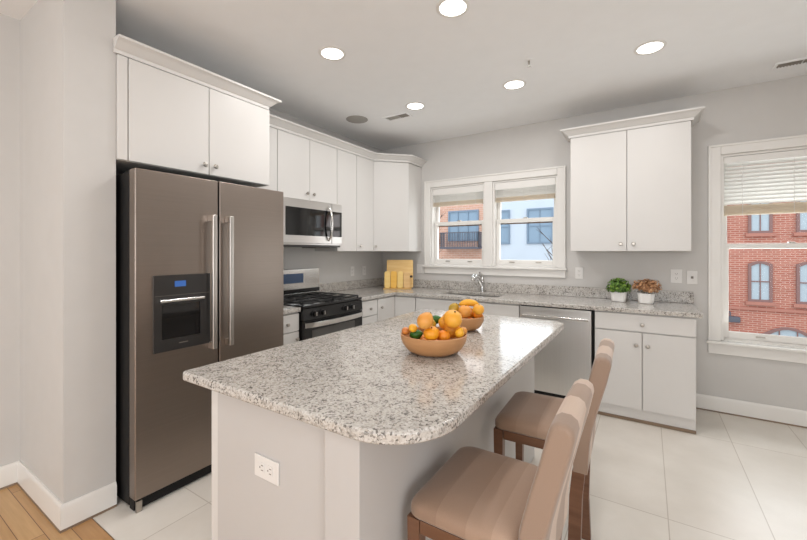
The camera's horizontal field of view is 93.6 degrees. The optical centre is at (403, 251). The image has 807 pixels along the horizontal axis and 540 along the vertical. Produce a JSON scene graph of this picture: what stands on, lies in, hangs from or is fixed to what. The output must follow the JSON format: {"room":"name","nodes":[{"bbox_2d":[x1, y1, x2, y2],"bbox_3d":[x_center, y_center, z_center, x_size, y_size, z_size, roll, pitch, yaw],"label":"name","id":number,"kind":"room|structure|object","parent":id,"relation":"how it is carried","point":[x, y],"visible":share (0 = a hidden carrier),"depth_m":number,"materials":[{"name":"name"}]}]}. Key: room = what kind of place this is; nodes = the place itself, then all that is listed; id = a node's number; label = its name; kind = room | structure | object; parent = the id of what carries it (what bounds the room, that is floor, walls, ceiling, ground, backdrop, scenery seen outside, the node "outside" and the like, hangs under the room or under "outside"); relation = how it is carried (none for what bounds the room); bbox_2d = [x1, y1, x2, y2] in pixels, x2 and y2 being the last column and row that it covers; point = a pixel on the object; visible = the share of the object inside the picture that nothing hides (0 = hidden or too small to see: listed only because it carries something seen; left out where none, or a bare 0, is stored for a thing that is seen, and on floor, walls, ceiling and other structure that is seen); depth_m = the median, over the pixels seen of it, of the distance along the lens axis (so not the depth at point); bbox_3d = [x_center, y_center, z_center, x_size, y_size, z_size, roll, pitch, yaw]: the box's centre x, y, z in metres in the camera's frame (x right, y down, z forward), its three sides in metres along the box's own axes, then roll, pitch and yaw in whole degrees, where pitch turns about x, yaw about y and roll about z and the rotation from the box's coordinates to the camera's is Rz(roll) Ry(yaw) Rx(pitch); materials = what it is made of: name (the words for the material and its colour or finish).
{"room":"kitchen","nodes":[
{"label":"kitchen","id":0,"kind":"room"},
{"bbox_2d":[0,13,19,466],"bbox_3d":[-3.806,-0.003,-0.027,0.100,2.743,5.487,0,0,33],"label":"wall","id":1,"kind":"structure","parent":0,"point":[9,26],"depth_m":2.21,"materials":[{"name":"grey paint"}]},
{"bbox_2d":[0,460,116,533],"bbox_3d":[-2.988,1.297,0.468,0.738,0.118,4.206,0,0,33],"label":"baseboard","id":2,"kind":"structure","parent":1,"relation":"attached to","point":[65,515],"depth_m":1.98,"materials":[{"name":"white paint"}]},
{"bbox_2d":[0,484,113,539],"bbox_3d":[-2.533,1.428,-0.840,7.900,0.120,5.698,0,0,33],"label":"floor","id":3,"kind":"structure","parent":0,"point":[20,518],"depth_m":1.89,"materials":[{"name":"brown wood"}]},
{"bbox_2d":[20,0,115,503],"bbox_3d":[-1.945,-0.003,2.169,0.793,2.743,0.219,0,0,33],"label":"wall partition","id":4,"kind":"structure","parent":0,"point":[68,58],"depth_m":1.97,"materials":[{"name":"grey paint"}]},
{"bbox_2d":[116,53,381,283],"bbox_3d":[-1.227,-0.003,3.795,0.120,2.743,3.291,0,0,33],"label":"wall","id":5,"kind":"structure","parent":0,"point":[334,266],"depth_m":4.33,"materials":[{"name":"grey paint"}]},
{"bbox_2d":[113,34,281,186],"bbox_3d":[-1.499,-0.821,2.619,0.692,0.647,1.050,0,0,33],"label":"upper cabinet","id":6,"kind":"object","parent":5,"relation":"attached to","point":[166,122],"visible":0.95,"depth_m":2.33,"materials":[{"name":"white paint"}]},
{"bbox_2d":[257,127,336,203],"bbox_3d":[-1.100,-0.774,3.550,0.356,0.584,1.065,0,0,33],"label":"upper cabinet","id":7,"kind":"object","parent":5,"relation":"attached to","point":[299,167],"visible":0.6,"depth_m":3.51,"materials":[{"name":"white paint"}]},
{"bbox_2d":[283,196,341,247],"bbox_3d":[-0.971,-0.257,3.652,0.458,0.442,0.748,0,0,33],"label":"microwave","id":8,"kind":"object","parent":7,"relation":"attached to","point":[306,223],"visible":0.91,"depth_m":3.52,"materials":[{"name":"silver metal"}]},
{"bbox_2d":[315,149,372,250],"bbox_3d":[-0.639,-0.535,4.266,0.356,1.062,0.633,0,0,33],"label":"upper cabinet","id":9,"kind":"object","parent":5,"relation":"attached to","point":[354,173],"visible":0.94,"depth_m":4.16,"materials":[{"name":"white paint"}]},
{"bbox_2d":[350,266,353,275],"bbox_3d":[-0.623,0.238,4.615,0.008,0.116,0.072,0,0,33],"label":"wall outlet","id":10,"kind":"object","parent":5,"relation":"attached to","point":[352,267],"visible":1,"depth_m":4.61,"materials":[{"name":"white plastic"}]},
{"bbox_2d":[362,266,365,274],"bbox_3d":[-0.498,0.240,4.808,0.008,0.116,0.072,0,0,33],"label":"wall outlet","id":11,"kind":"object","parent":5,"relation":"attached to","point":[363,267],"visible":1,"depth_m":4.80,"materials":[{"name":"white plastic"}]},
{"bbox_2d":[373,161,420,250],"bbox_3d":[-0.196,-0.535,4.713,0.617,1.062,0.628,0,0,33],"label":"upper cabinet","id":12,"kind":"object","parent":5,"relation":"attached to","point":[396,186],"visible":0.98,"depth_m":4.51,"materials":[{"name":"white paint"}]},
{"bbox_2d":[269,114,426,166],"bbox_3d":[-0.546,-1.106,3.994,0.326,0.077,2.279,0,0,42],"label":"crown molding","id":13,"kind":"structure","parent":12,"relation":"attached to","point":[276,122],"depth_m":3.88,"materials":[{"name":"white paint"}]},
{"bbox_2d":[0,0,806,149],"bbox_3d":[-1.572,-1.435,0.653,7.900,0.120,9.250,0,0,33],"label":"ceiling","id":14,"kind":"structure","parent":0,"point":[399,53],"depth_m":2.59,"materials":[{"name":"white paint"}]},
{"bbox_2d":[318,46,345,60],"bbox_3d":[-0.493,-1.371,2.626,0.188,0.006,0.188,0,0,33],"label":"recessed light","id":15,"kind":"object","parent":14,"relation":"in","point":[333,53],"visible":1,"depth_m":2.62,"materials":[{"name":"white paint"}]},
{"bbox_2d":[346,115,367,122],"bbox_3d":[-0.483,-1.370,3.936,0.224,0.008,0.224,0,0,33],"label":"ceiling speaker","id":16,"kind":"object","parent":14,"relation":"attached to","point":[353,119],"visible":1,"depth_m":3.93},
{"bbox_2d":[383,112,412,120],"bbox_3d":[-0.061,-1.370,3.852,0.286,0.009,0.121,0,0,33],"label":"ceiling vent","id":17,"kind":"object","parent":14,"relation":"in","point":[404,114],"visible":1,"depth_m":3.84,"materials":[{"name":"grey metal"}]},
{"bbox_2d":[405,102,424,109],"bbox_3d":[0.112,-1.371,3.571,0.188,0.006,0.188,0,0,33],"label":"recessed light","id":18,"kind":"object","parent":14,"relation":"in","point":[412,105],"visible":1,"depth_m":3.56,"materials":[{"name":"white"}]},
{"bbox_2d":[436,0,469,17],"bbox_3d":[0.277,-1.371,2.131,0.188,0.006,0.188,0,0,33],"label":"recessed light","id":19,"kind":"object","parent":14,"relation":"in","point":[444,8],"visible":1,"depth_m":2.13,"materials":[{"name":"white"}]},
{"bbox_2d":[502,79,525,89],"bbox_3d":[0.911,-1.371,3.117,0.188,0.006,0.188,0,0,33],"label":"recessed light","id":20,"kind":"object","parent":14,"relation":"in","point":[517,83],"visible":1,"depth_m":3.11,"materials":[{"name":"white"}]},
{"bbox_2d":[525,58,532,66],"bbox_3d":[0.900,-1.352,2.719,0.060,0.044,0.060,0,0,33],"label":"sprinkler","id":21,"kind":"object","parent":14,"relation":"attached to","point":[528,60],"visible":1,"depth_m":2.71,"materials":[{"name":"white paint"}]},
{"bbox_2d":[634,40,666,54],"bbox_3d":[1.659,-1.371,2.552,0.188,0.006,0.188,0,0,33],"label":"recessed light","id":22,"kind":"object","parent":14,"relation":"in","point":[653,46],"visible":1,"depth_m":2.54,"materials":[{"name":"white"}]},
{"bbox_2d":[771,57,806,69],"bbox_3d":[2.902,-1.370,2.709,0.376,0.009,0.111,0,0,33],"label":"ceiling vent","id":23,"kind":"object","parent":14,"relation":"in","point":[785,64],"visible":1,"depth_m":2.76,"materials":[{"name":"grey metal"}]},
{"bbox_2d":[92,409,806,539],"bbox_3d":[0.769,1.428,2.536,6.000,0.120,3.550,0,0,33],"label":"floor","id":24,"kind":"structure","parent":0,"point":[735,478],"depth_m":2.17,"materials":[{"name":"beige tile"}]},
{"bbox_2d":[116,168,282,512],"bbox_3d":[-1.429,0.465,2.559,0.820,1.806,0.958,0,0,33],"label":"refrigerator","id":25,"kind":"object","parent":24,"relation":"on","point":[199,261],"visible":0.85,"depth_m":2.16,"materials":[{"name":"grey metal"}]},
{"bbox_2d":[283,312,298,344],"bbox_3d":[-1.182,0.930,3.145,0.656,0.876,0.286,0,0,33],"label":"base cabinet","id":26,"kind":"object","parent":24,"relation":"on","point":[290,321],"visible":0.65,"depth_m":3.03,"materials":[{"name":"white paint"}]},
{"bbox_2d":[283,305,300,314],"bbox_3d":[-1.186,0.421,3.147,0.645,0.138,0.289,0,0,33],"label":"countertop","id":27,"kind":"structure","parent":26,"relation":"on","point":[286,309],"depth_m":3.03,"materials":[{"name":"stone"}]},
{"bbox_2d":[283,268,362,340],"bbox_3d":[-0.853,0.771,3.565,0.706,1.194,0.760,0,0,33],"label":"range","id":28,"kind":"object","parent":24,"relation":"on","point":[320,314],"visible":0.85,"depth_m":3.49,"materials":[{"name":"black metal"}]},
{"bbox_2d":[283,294,361,308],"bbox_3d":[-0.880,0.458,3.582,0.635,0.020,0.760,0,0,33],"label":"cooktop","id":29,"kind":"object","parent":28,"relation":"in","point":[304,301],"depth_m":3.46,"materials":[{"name":"black metal"}]},
{"bbox_2d":[362,299,376,324],"bbox_3d":[-0.606,0.930,4.040,0.656,0.876,0.295,0,0,33],"label":"base cabinet","id":30,"kind":"object","parent":24,"relation":"on","point":[369,307],"visible":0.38,"depth_m":3.89,"materials":[{"name":"white paint"}]},
{"bbox_2d":[212,357,533,539],"bbox_3d":[0.058,0.929,1.966,0.764,0.877,1.826,0,0,33],"label":"kitchen island","id":31,"kind":"object","parent":24,"relation":"on","point":[332,486],"visible":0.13,"depth_m":1.20,"materials":[{"name":"white paint"}]},
{"bbox_2d":[255,453,278,485],"bbox_3d":[-0.444,0.704,1.228,0.120,0.072,0.008,0,0,33],"label":"wall outlet","id":32,"kind":"object","parent":31,"relation":"attached to","point":[266,468],"visible":1,"depth_m":1.22,"materials":[{"name":"white plastic"}]},
{"bbox_2d":[259,462,264,473],"bbox_3d":[-0.462,0.704,1.236,0.028,0.034,0.002,0,0,33],"label":"socket","id":33,"kind":"object","parent":32,"relation":"attached to","point":[261,464],"depth_m":1.24,"materials":[{"name":"white plastic"}]},
{"bbox_2d":[267,465,272,477],"bbox_3d":[-0.429,0.704,1.215,0.028,0.034,0.002,0,0,33],"label":"socket","id":34,"kind":"object","parent":32,"relation":"attached to","point":[269,467],"depth_m":1.21,"materials":[{"name":"white plastic"}]},
{"bbox_2d":[183,309,563,444],"bbox_3d":[0.105,0.472,1.950,1.052,0.036,1.884,0,0,33],"label":"island countertop","id":35,"kind":"structure","parent":31,"relation":"on","point":[361,383],"depth_m":1.39,"materials":[{"name":"stone"}]},
{"bbox_2d":[401,326,466,356],"bbox_3d":[0.136,0.410,1.712,0.300,0.087,0.300,0,0,33],"label":"fruit bowl","id":36,"kind":"object","parent":35,"relation":"on","point":[428,348],"visible":0.74,"depth_m":1.59,"materials":[{"name":"brown wood"}]},
{"bbox_2d":[402,327,409,334],"bbox_3d":[0.010,0.357,1.704,0.037,0.034,0.037,0,0,33],"label":"peach","id":37,"kind":"object","parent":36,"relation":"in","point":[405,330],"visible":0.99,"depth_m":1.69,"materials":[{"name":"orange food"}]},
{"bbox_2d":[424,326,438,339],"bbox_3d":[0.119,0.351,1.621,0.067,0.063,0.066,0,0,33],"label":"orange","id":38,"kind":"object","parent":36,"relation":"in","point":[432,333],"visible":0.8,"depth_m":1.60,"materials":[{"name":"orange food"}]},
{"bbox_2d":[417,312,432,328],"bbox_3d":[0.091,0.291,1.600,0.068,0.073,0.067,0,0,33],"label":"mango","id":39,"kind":"object","parent":38,"relation":"on","point":[424,320],"visible":1,"depth_m":1.58,"materials":[{"name":"orange food"}]},
{"bbox_2d":[433,315,440,323],"bbox_3d":[0.154,0.321,1.794,0.044,0.041,0.044,0,0,-17],"label":"lime","id":40,"kind":"object","parent":36,"relation":"in","point":[436,318],"visible":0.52,"depth_m":1.78,"materials":[{"name":"green food"}]},
{"bbox_2d":[438,330,449,339],"bbox_3d":[0.175,0.366,1.642,0.055,0.052,0.055,0,0,33],"label":"tangerine","id":41,"kind":"object","parent":36,"relation":"in","point":[443,334],"visible":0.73,"depth_m":1.62,"materials":[{"name":"orange food"}]},
{"bbox_2d":[444,326,459,337],"bbox_3d":[0.222,0.356,1.728,0.077,0.078,0.076,0,0,33],"label":"mango","id":42,"kind":"object","parent":36,"relation":"in","point":[451,331],"visible":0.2,"depth_m":1.70,"materials":[{"name":"orange food"}]},
{"bbox_2d":[438,316,445,328],"bbox_3d":[0.189,0.324,1.748,0.056,0.064,0.057,0,0,33],"label":"pear","id":43,"kind":"object","parent":42,"relation":"on","point":[442,325],"visible":0.42,"depth_m":1.73,"materials":[{"name":"orange food"}]},
{"bbox_2d":[443,310,461,327],"bbox_3d":[0.217,0.297,1.670,0.084,0.080,0.084,0,0,33],"label":"grapefruit","id":44,"kind":"object","parent":36,"relation":"in","point":[451,318],"visible":1,"depth_m":1.64,"materials":[{"name":"orange food"}]},
{"bbox_2d":[455,328,463,337],"bbox_3d":[0.243,0.353,1.647,0.039,0.050,0.039,0,0,33],"label":"lemon","id":45,"kind":"object","parent":36,"relation":"in","point":[459,332],"visible":0.94,"depth_m":1.63,"materials":[{"name":"yellow food"}]},
{"bbox_3d":[0.087,0.412,1.688,0.060,0.057,0.060,0,0,33],"label":"tangerine","id":46,"kind":"object","parent":36,"relation":"in","visible":0},
{"bbox_2d":[409,329,422,338],"bbox_3d":[0.056,0.370,1.692,0.051,0.047,0.050,0,0,-22],"label":"lime","id":47,"kind":"object","parent":46,"relation":"on","point":[416,335],"visible":0.8,"depth_m":1.67,"materials":[{"name":"green food"}]},
{"bbox_2d":[409,324,416,331],"bbox_3d":[0.042,0.336,1.665,0.038,0.036,0.039,0,0,33],"label":"apricot","id":48,"kind":"object","parent":47,"relation":"on","point":[412,327],"visible":1,"depth_m":1.65,"materials":[{"name":"food"}]},
{"bbox_2d":[443,314,483,330],"bbox_3d":[0.350,0.412,2.217,0.240,0.082,0.240,0,0,33],"label":"fruit bowl","id":49,"kind":"object","parent":35,"relation":"on","point":[472,324],"visible":0.46,"depth_m":2.11,"materials":[{"name":"brown wood"}]},
{"bbox_2d":[448,303,458,310],"bbox_3d":[0.299,0.338,2.253,0.063,0.069,0.064,0,0,33],"label":"pear","id":50,"kind":"object","parent":49,"relation":"in","point":[454,306],"visible":0.66,"depth_m":2.23,"materials":[{"name":"yellow food"}]},
{"bbox_2d":[458,305,471,317],"bbox_3d":[0.358,0.349,2.209,0.080,0.076,0.080,0,0,33],"label":"peach","id":51,"kind":"object","parent":49,"relation":"in","point":[465,311],"visible":0.94,"depth_m":2.18,"materials":[{"name":"orange food"}]},
{"bbox_2d":[473,313,482,317],"bbox_3d":[0.434,0.369,2.209,0.055,0.052,0.055,0,0,33],"label":"tangerine","id":52,"kind":"object","parent":49,"relation":"in","point":[474,314],"visible":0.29,"depth_m":2.19,"materials":[{"name":"orange food"}]},
{"bbox_2d":[473,304,483,314],"bbox_3d":[0.428,0.330,2.162,0.065,0.061,0.065,0,0,33],"label":"orange","id":53,"kind":"object","parent":49,"relation":"in","point":[478,309],"visible":1,"depth_m":2.14,"materials":[{"name":"orange food"}]},
{"bbox_3d":[0.397,0.369,2.282,0.066,0.061,0.066,0,0,33],"label":"orange","id":54,"kind":"object","parent":49,"relation":"in","visible":0},
{"bbox_2d":[458,299,478,305],"bbox_3d":[0.388,0.308,2.278,0.133,0.045,0.042,0,0,7],"label":"banana","id":55,"kind":"object","parent":54,"relation":"on","point":[469,302],"visible":0.72,"depth_m":2.26,"materials":[{"name":"food"}]},
{"bbox_2d":[376,295,416,320],"bbox_3d":[-0.165,0.930,4.502,0.898,0.876,0.951,0,0,33],"label":"base cabinet","id":56,"kind":"object","parent":24,"relation":"on","point":[390,306],"visible":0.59,"depth_m":4.18,"materials":[{"name":"white paint"}]},
{"bbox_2d":[319,278,702,317],"bbox_3d":[0.792,0.421,3.707,3.365,0.138,1.250,0,0,33],"label":"countertop","id":57,"kind":"structure","parent":56,"relation":"on","point":[666,303],"depth_m":3.84,"materials":[{"name":"stone"}]},
{"bbox_2d":[451,293,498,296],"bbox_3d":[0.746,0.584,4.109,0.710,0.186,0.420,0,0,33],"label":"sink","id":58,"kind":"object","parent":57,"relation":"in","point":[451,293],"visible":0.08,"depth_m":4.29,"materials":[{"name":"silver metal"}]},
{"bbox_2d":[471,271,484,291],"bbox_3d":[0.831,0.338,4.243,0.212,0.232,0.060,0,0,-37],"label":"faucet","id":59,"kind":"object","parent":57,"relation":"on","point":[474,277],"visible":1,"depth_m":4.26,"materials":[{"name":"silver metal"}]},
{"bbox_2d":[606,278,630,301],"bbox_3d":[1.963,0.345,3.460,0.209,0.217,0.211,0,0,33],"label":"potted plant","id":60,"kind":"object","parent":57,"relation":"on","point":[618,288],"visible":1,"depth_m":3.41,"materials":[{"name":"green plant"}]},
{"bbox_2d":[632,278,661,303],"bbox_3d":[2.139,0.346,3.325,0.191,0.216,0.210,0,0,-21],"label":"potted plant","id":61,"kind":"object","parent":57,"relation":"on","point":[649,286],"visible":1,"depth_m":3.29,"materials":[{"name":"brown plant"}]},
{"bbox_3d":[-0.074,0.449,4.614,0.340,0.010,0.271,0,0,33],"label":"stand","id":62,"kind":"object","parent":57,"relation":"on","visible":0},
{"bbox_2d":[384,271,389,287],"bbox_3d":[-0.196,0.341,4.612,0.072,0.204,0.047,0,0,0],"label":"serving board","id":63,"kind":"object","parent":62,"relation":"on","point":[387,273],"visible":1,"depth_m":4.60,"materials":[{"name":"wood"}]},
{"bbox_2d":[391,271,396,287],"bbox_3d":[-0.119,0.341,4.612,0.075,0.204,0.047,0,0,0],"label":"serving board","id":64,"kind":"object","parent":62,"relation":"on","point":[393,273],"visible":1,"depth_m":4.61,"materials":[{"name":"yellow wood"}]},
{"bbox_2d":[387,260,412,287],"bbox_3d":[-0.044,0.272,4.635,0.325,0.343,0.153,0,0,0],"label":"cutting board","id":65,"kind":"object","parent":62,"relation":"on","point":[404,266],"visible":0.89,"depth_m":4.68,"materials":[{"name":"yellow wood"}]},
{"bbox_2d":[397,271,402,287],"bbox_3d":[-0.041,0.341,4.612,0.070,0.204,0.047,0,0,0],"label":"serving board","id":66,"kind":"object","parent":62,"relation":"on","point":[399,273],"visible":1,"depth_m":4.61,"materials":[{"name":"wood"}]},
{"bbox_2d":[403,272,409,287],"bbox_3d":[0.041,0.349,4.612,0.085,0.189,0.045,0,0,0],"label":"serving board","id":67,"kind":"object","parent":62,"relation":"on","point":[406,276],"visible":1,"depth_m":4.60,"materials":[{"name":"beige wood"}]},
{"bbox_2d":[416,297,520,317],"bbox_3d":[0.766,0.930,4.077,1.120,0.876,0.656,0,0,33],"label":"base cabinet","id":68,"kind":"object","parent":24,"relation":"on","point":[499,309],"visible":0.09,"depth_m":3.71,"materials":[{"name":"white paint"}]},
{"bbox_2d":[407,379,593,539],"bbox_3d":[0.308,0.884,1.159,0.456,0.968,0.405,0,0,33],"label":"counter stool","id":69,"kind":"object","parent":24,"relation":"on","point":[477,494],"visible":1,"depth_m":1.06,"materials":[{"name":"fabric"}]},
{"bbox_2d":[411,446,537,539],"bbox_3d":[0.252,0.742,1.195,0.322,0.063,0.405,0,0,33],"label":"seat cushion","id":70,"kind":"object","parent":69,"relation":"on","point":[478,494],"depth_m":1.11,"materials":[{"name":"fabric"}]},
{"bbox_2d":[494,338,614,539],"bbox_3d":[0.690,0.884,1.717,0.456,0.968,0.405,0,0,31],"label":"counter stool","id":71,"kind":"object","parent":24,"relation":"on","point":[527,418],"visible":0.69,"depth_m":1.59,"materials":[{"name":"fabric"}]},
{"bbox_2d":[495,391,563,439],"bbox_3d":[0.632,0.742,1.751,0.322,0.063,0.405,0,0,31],"label":"seat cushion","id":72,"kind":"object","parent":71,"relation":"on","point":[527,415],"depth_m":1.66,"materials":[{"name":"fabric"}]},
{"bbox_2d":[520,305,594,397],"bbox_3d":[1.490,0.932,3.587,0.620,0.872,0.642,0,0,33],"label":"dishwasher","id":73,"kind":"object","parent":24,"relation":"on","point":[569,357],"visible":0.65,"depth_m":3.31,"materials":[{"name":"silver metal"}]},
{"bbox_2d":[595,310,695,433],"bbox_3d":[2.052,0.930,3.250,0.681,0.876,0.656,0,0,33],"label":"base cabinet","id":74,"kind":"object","parent":24,"relation":"on","point":[652,378],"visible":0.84,"depth_m":2.97,"materials":[{"name":"white paint"}]},
{"bbox_2d":[382,75,806,410],"bbox_3d":[1.920,-0.003,3.817,5.450,2.743,0.150,0,0,33],"label":"wall","id":75,"kind":"structure","parent":0,"point":[777,108],"depth_m":3.33,"materials":[{"name":"grey paint"}]},
{"bbox_2d":[417,264,423,273],"bbox_3d":[0.216,0.218,4.819,0.105,0.118,0.008,0,0,33],"label":"wall outlet","id":76,"kind":"object","parent":75,"relation":"attached to","point":[420,269],"visible":1,"depth_m":4.81,"materials":[{"name":"white plastic"}]},
{"bbox_2d":[422,166,566,277],"bbox_3d":[0.996,-0.306,4.377,1.686,1.148,0.203,0,0,33],"label":"window","id":77,"kind":"structure","parent":75,"relation":"in","point":[491,223],"depth_m":4.31,"materials":[{"name":"white paint"}]},
{"bbox_2d":[433,185,482,206],"bbox_3d":[0.655,-0.668,4.575,0.658,0.214,0.048,0,0,33],"label":"window blind","id":78,"kind":"object","parent":77,"relation":"attached to","point":[466,195],"visible":0.89,"depth_m":4.56,"materials":[{"name":"white fabric"}]},
{"bbox_2d":[495,177,555,202],"bbox_3d":[1.322,-0.668,4.146,0.647,0.214,0.048,0,0,33],"label":"window blind","id":79,"kind":"object","parent":77,"relation":"attached to","point":[536,189],"visible":1,"depth_m":4.12,"materials":[{"name":"white fabric"}]},
{"bbox_2d":[319,278,693,303],"bbox_3d":[0.791,0.403,3.708,3.363,0.102,1.250,0,0,33],"label":"backsplash","id":80,"kind":"structure","parent":75,"relation":"attached to","point":[592,292],"depth_m":4.11,"materials":[{"name":"stone"}]},
{"bbox_2d":[575,267,582,278],"bbox_3d":[1.769,0.215,3.819,0.072,0.116,0.008,0,0,33],"label":"wall outlet","id":81,"kind":"object","parent":75,"relation":"attached to","point":[578,270],"visible":1,"depth_m":3.82,"materials":[{"name":"white plastic"}]},
{"bbox_2d":[560,106,704,250],"bbox_3d":[2.022,-0.574,3.429,1.069,1.141,0.388,0,0,33],"label":"upper cabinet","id":82,"kind":"object","parent":75,"relation":"attached to","point":[631,189],"visible":1,"depth_m":3.28,"materials":[{"name":"white paint"}]},
{"bbox_2d":[671,269,681,282],"bbox_3d":[2.439,0.218,3.388,0.084,0.122,0.008,0,0,33],"label":"wall outlet","id":83,"kind":"object","parent":75,"relation":"attached to","point":[676,274],"visible":1,"depth_m":3.39,"materials":[{"name":"white plastic"}]},
{"bbox_2d":[687,271,697,283],"bbox_3d":[2.534,0.226,3.328,0.076,0.118,0.007,0,0,33],"label":"wall outlet","id":84,"kind":"object","parent":75,"relation":"attached to","point":[692,276],"visible":1,"depth_m":3.33,"materials":[{"name":"white plastic"}]},
{"bbox_2d":[696,393,806,427],"bbox_3d":[3.313,1.297,2.821,1.827,0.118,0.015,0,0,33],"label":"baseboard","id":85,"kind":"structure","parent":75,"relation":"attached to","point":[744,408],"depth_m":3.10,"materials":[{"name":"white paint"}]},
{"bbox_2d":[706,134,806,363],"bbox_3d":[3.103,-0.019,3.022,1.100,1.775,0.203,0,0,33],"label":"window","id":86,"kind":"structure","parent":75,"relation":"in","point":[719,333],"depth_m":3.21,"materials":[{"name":"white paint"}]},
{"bbox_2d":[724,149,806,215],"bbox_3d":[3.093,-0.553,3.006,0.856,0.494,0.048,0,0,33],"label":"window blind","id":87,"kind":"object","parent":86,"relation":"attached to","point":[791,187],"visible":0.93,"depth_m":3.09,"materials":[{"name":"white paint"}]},
{"label":"outside","id":88,"kind":"structure","parent":0,"visible":0},
{"bbox_3d":[16.030,5.468,30.501,80.000,0.200,59.700,0,0,33],"label":"ground","id":89,"kind":"structure","parent":88,"visible":0},
{"bbox_2d":[439,204,482,258],"bbox_3d":[0.787,-1.632,32.456,16.248,14.000,8.910,0,0,33],"label":"building","id":90,"kind":"structure","parent":89,"relation":"on","point":[456,242],"depth_m":25.98,"materials":[{"name":"brick"}]},
{"bbox_2d":[501,198,553,259],"bbox_3d":[10.511,-1.632,26.686,6.348,14.000,8.090,0,0,33],"label":"building","id":91,"kind":"structure","parent":89,"relation":"on","point":[518,241],"depth_m":23.75,"materials":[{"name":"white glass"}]},
{"bbox_2d":[536,229,552,259],"bbox_3d":[7.465,2.111,18.064,1.883,6.521,1.892,0,0,33],"label":"bare tree","id":92,"kind":"object","parent":89,"relation":"on","point":[536,229],"visible":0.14,"depth_m":17.98,"materials":[{"name":"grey plant"}]},
{"bbox_2d":[727,160,806,337],"bbox_3d":[22.161,-1.632,19.147,21.400,14.000,8.160,0,0,33],"label":"brick building","id":93,"kind":"structure","parent":89,"relation":"on","point":[768,287],"depth_m":17.73,"materials":[{"name":"red brick"}]},
{"bbox_2d":[729,311,739,322],"bbox_3d":[15.827,3.140,18.360,0.700,0.497,0.361,0,0,33],"label":"wall box","id":94,"kind":"object","parent":93,"relation":"attached to","point":[736,319],"visible":0.68,"depth_m":18.17,"materials":[{"name":"metal"}]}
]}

